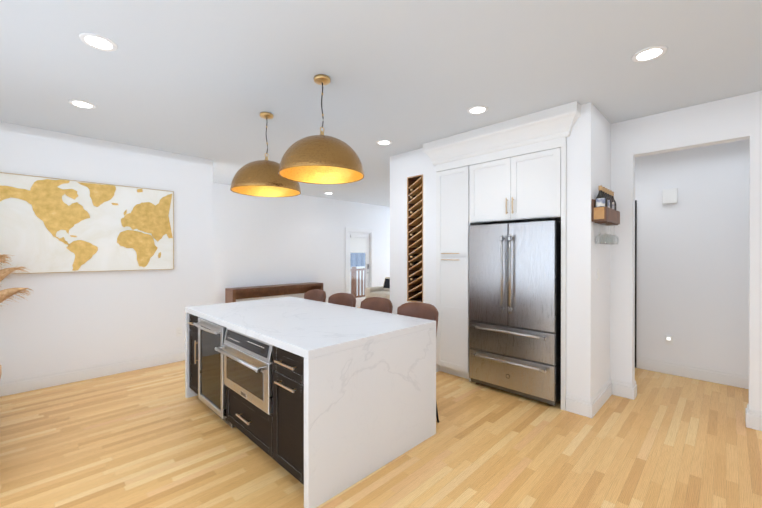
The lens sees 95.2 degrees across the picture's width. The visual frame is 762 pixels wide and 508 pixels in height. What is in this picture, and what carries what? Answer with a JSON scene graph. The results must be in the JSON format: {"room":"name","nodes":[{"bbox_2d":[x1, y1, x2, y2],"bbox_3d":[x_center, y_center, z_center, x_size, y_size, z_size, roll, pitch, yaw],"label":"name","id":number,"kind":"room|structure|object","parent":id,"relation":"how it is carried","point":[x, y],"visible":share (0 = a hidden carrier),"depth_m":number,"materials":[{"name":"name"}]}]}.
{"room":"kitchen","nodes":[
{"label":"kitchen","id":0,"kind":"room"},
{"bbox_2d":[0,122,212,380],"bbox_3d":[-3.402,0.051,4.176,0.130,2.820,2.600,0,0,45],"label":"wall","id":1,"kind":"structure","parent":0,"point":[51,322],"depth_m":4.18,"materials":[{"name":"white paint"}]},
{"bbox_2d":[0,172,173,273],"bbox_3d":[-3.364,-0.314,4.088,0.044,1.042,1.642,0,0,45],"label":"artwork","id":2,"kind":"object","parent":1,"relation":"attached to","point":[51,225],"visible":1,"depth_m":4.00,"materials":[{"name":"white paper"}]},
{"bbox_2d":[0,349,761,430],"bbox_3d":[0.975,1.381,4.298,9.300,0.158,8.950,0,0,45],"label":"baseboard","id":3,"kind":"structure","parent":1,"relation":"attached to","point":[589,408],"depth_m":3.89,"materials":[{"name":"white paint"}]},
{"bbox_2d":[213,183,389,303],"bbox_3d":[-2.367,0.041,7.628,0.140,2.820,8.950,0,0,45],"label":"wall","id":4,"kind":"structure","parent":0,"point":[260,241],"depth_m":7.80,"materials":[{"name":"white paint"}]},
{"bbox_2d":[345,227,373,307],"bbox_3d":[-0.613,0.382,9.375,0.158,2.130,1.020,0,0,45],"label":"door","id":5,"kind":"structure","parent":4,"relation":"attached to","point":[358,240],"depth_m":9.41,"materials":[{"name":"white paint"}]},
{"bbox_2d":[0,307,761,507],"bbox_3d":[0.993,1.510,4.281,9.650,0.100,9.350,0,0,45],"label":"floor","id":6,"kind":"structure","parent":0,"point":[152,437],"depth_m":2.54,"materials":[{"name":"brown wood"}]},
{"bbox_2d":[0,254,31,306],"bbox_3d":[-3.671,0.655,3.233,0.646,1.616,0.642,0,0,45],"label":"plant","id":7,"kind":"object","parent":6,"relation":"on","point":[5,294],"visible":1,"depth_m":3.35,"materials":[{"name":"beige plant"}]},
{"bbox_2d":[225,282,322,302],"bbox_3d":[-2.183,1.059,7.405,0.360,0.785,2.070,0,0,45],"label":"console table","id":8,"kind":"object","parent":6,"relation":"on","point":[232,294],"visible":0.58,"depth_m":7.29,"materials":[{"name":"brown wood"}]},
{"bbox_2d":[185,297,435,507],"bbox_3d":[-0.803,1.003,3.173,2.250,0.920,1.293,0,0,45],"label":"kitchen island","id":9,"kind":"object","parent":6,"relation":"on","point":[322,402],"visible":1,"depth_m":2.42,"materials":[{"name":"white stone"}]},
{"bbox_2d":[304,289,325,301],"bbox_3d":[-0.945,0.955,4.197,0.507,1.013,0.456,0,0,-43],"label":"stool","id":10,"kind":"object","parent":6,"relation":"on","point":[317,295],"visible":0.15,"depth_m":4.37,"materials":[{"name":"brown leather"}]},
{"bbox_2d":[328,293,355,306],"bbox_3d":[-0.561,0.956,3.814,0.456,1.013,0.507,0,0,43],"label":"stool","id":11,"kind":"object","parent":6,"relation":"on","point":[346,299],"visible":0.08,"depth_m":3.98,"materials":[{"name":"brown leather"}]},
{"bbox_2d":[360,297,392,312],"bbox_3d":[-0.174,0.957,3.428,0.507,1.013,0.456,0,0,-44],"label":"stool","id":12,"kind":"object","parent":6,"relation":"on","point":[380,304],"visible":0.19,"depth_m":3.59,"materials":[{"name":"brown leather"}]},
{"bbox_2d":[365,277,389,299],"bbox_3d":[0.606,1.016,8.105,2.000,0.867,0.920,0,0,45],"label":"sofa","id":13,"kind":"object","parent":6,"relation":"on","point":[383,291],"visible":0.23,"depth_m":8.44,"materials":[{"name":"beige fabric"}]},
{"bbox_2d":[397,302,439,422],"bbox_3d":[0.211,0.958,3.044,0.456,1.013,0.507,0,0,43],"label":"stool","id":14,"kind":"object","parent":6,"relation":"on","point":[422,310],"visible":0.12,"depth_m":3.19,"materials":[{"name":"brown leather"}]},
{"bbox_2d":[423,101,580,409],"bbox_3d":[1.429,0.051,4.001,1.723,2.820,0.863,0,0,45],"label":"tall cabinet","id":15,"kind":"object","parent":6,"relation":"on","point":[514,170],"visible":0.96,"depth_m":3.79,"materials":[{"name":"white wood"}]},
{"bbox_2d":[469,220,560,405],"bbox_3d":[1.549,0.572,3.823,0.910,1.780,0.830,0,0,45],"label":"fridge","id":16,"kind":"object","parent":6,"relation":"on","point":[515,307],"visible":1,"depth_m":3.50,"materials":[{"name":"silver metal"}]},
{"bbox_2d":[0,0,761,206],"bbox_3d":[0.993,-1.410,4.273,9.650,0.100,9.350,0,0,45],"label":"ceiling","id":17,"kind":"structure","parent":0,"point":[210,79],"depth_m":2.53,"materials":[{"name":"white paint"}]},
{"bbox_2d":[68,99,95,108],"bbox_3d":[-2.704,-1.353,3.151,0.194,0.007,0.194,0,0,45],"label":"recessed light","id":18,"kind":"object","parent":17,"relation":"in","point":[82,104],"visible":1,"depth_m":3.15,"materials":[{"name":"white paint"}]},
{"bbox_2d":[79,33,117,50],"bbox_3d":[-1.805,-1.351,2.226,0.194,0.007,0.194,0,0,45],"label":"recessed light","id":19,"kind":"object","parent":17,"relation":"in","point":[97,41],"visible":1,"depth_m":2.22,"materials":[{"name":"white paint"}]},
{"bbox_2d":[230,112,300,196],"bbox_3d":[-1.113,-0.980,3.388,0.652,0.754,0.652,0,0,45],"label":"pendant light","id":20,"kind":"object","parent":17,"relation":"hanging from","point":[261,178],"visible":0.98,"depth_m":3.19,"materials":[{"name":"gold metal"}]},
{"bbox_2d":[278,74,363,183],"bbox_3d":[-0.455,-0.978,2.689,0.652,0.754,0.652,0,0,45],"label":"pendant light","id":21,"kind":"object","parent":17,"relation":"hanging from","point":[321,158],"visible":1,"depth_m":2.51,"materials":[{"name":"gold metal"}]},
{"bbox_2d":[376,140,391,144],"bbox_3d":[0.038,-1.356,4.244,0.194,0.007,0.194,0,0,45],"label":"recessed light","id":22,"kind":"object","parent":17,"relation":"in","point":[383,142],"visible":1,"depth_m":4.23,"materials":[{"name":"white paint"}]},
{"bbox_2d":[467,105,487,113],"bbox_3d":[0.909,-1.353,3.276,0.194,0.007,0.194,0,0,45],"label":"recessed light","id":23,"kind":"object","parent":17,"relation":"in","point":[479,109],"visible":1,"depth_m":3.26,"materials":[{"name":"white paint"}]},
{"bbox_2d":[631,45,667,61],"bbox_3d":[1.816,-1.351,2.358,0.194,0.007,0.194,0,0,45],"label":"recessed light","id":24,"kind":"object","parent":17,"relation":"in","point":[649,53],"visible":1,"depth_m":2.35,"materials":[{"name":"white paint"}]},
{"bbox_2d":[390,148,439,371],"bbox_3d":[0.665,0.049,4.848,0.800,2.820,0.744,0,0,45],"label":"wall","id":25,"kind":"structure","parent":0,"point":[413,256],"depth_m":4.64,"materials":[{"name":"white paint"}]},
{"bbox_2d":[566,102,613,399],"bbox_3d":[2.062,0.053,3.444,0.200,2.820,0.720,0,0,45],"label":"wall","id":26,"kind":"structure","parent":0,"point":[600,333],"depth_m":3.22,"materials":[{"name":"white paint"}]},
{"bbox_2d":[592,185,619,244],"bbox_3d":[2.128,-0.353,3.278,0.125,0.521,0.540,0,0,45],"label":"shelf","id":27,"kind":"object","parent":26,"relation":"attached to","point":[605,212],"visible":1,"depth_m":3.15,"materials":[{"name":"brown wood"}]},
{"bbox_2d":[614,90,761,410],"bbox_3d":[2.691,0.053,3.438,5.660,2.820,0.120,0,0,45],"label":"wall","id":28,"kind":"structure","parent":0,"point":[732,119],"depth_m":3.25,"materials":[{"name":"white paint"}]},
{"bbox_2d":[635,139,748,373],"bbox_3d":[3.347,0.050,4.492,6.220,2.820,0.120,0,0,45],"label":"wall","id":29,"kind":"structure","parent":0,"point":[693,271],"depth_m":4.07,"materials":[{"name":"white paint"}]},
{"bbox_2d":[635,200,636,367],"bbox_3d":[2.933,0.384,4.772,0.920,2.150,0.070,0,0,45],"label":"door frame","id":30,"kind":"structure","parent":29,"relation":"attached to","point":[635,279],"depth_m":4.46,"materials":[{"name":"black"}]},
{"bbox_2d":[665,335,672,345],"bbox_3d":[3.497,1.050,4.231,0.072,0.118,0.043,0,0,45],"label":"electrical outlet","id":31,"kind":"object","parent":29,"relation":"attached to","point":[668,339],"visible":1,"depth_m":4.23,"materials":[{"name":"white plastic"}]},
{"bbox_2d":[662,188,677,203],"bbox_3d":[3.500,-0.700,4.219,0.140,0.180,0.049,0,0,45],"label":"door chime","id":32,"kind":"object","parent":29,"relation":"attached to","point":[669,196],"visible":1,"depth_m":4.20,"materials":[{"name":"white plastic"}]},
{"label":"outside","id":33,"kind":"structure","parent":0,"visible":0},
{"bbox_2d":[350,253,364,297],"bbox_3d":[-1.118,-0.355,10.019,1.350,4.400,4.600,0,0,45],"label":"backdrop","id":34,"kind":"structure","parent":33,"point":[360,273],"depth_m":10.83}
]}

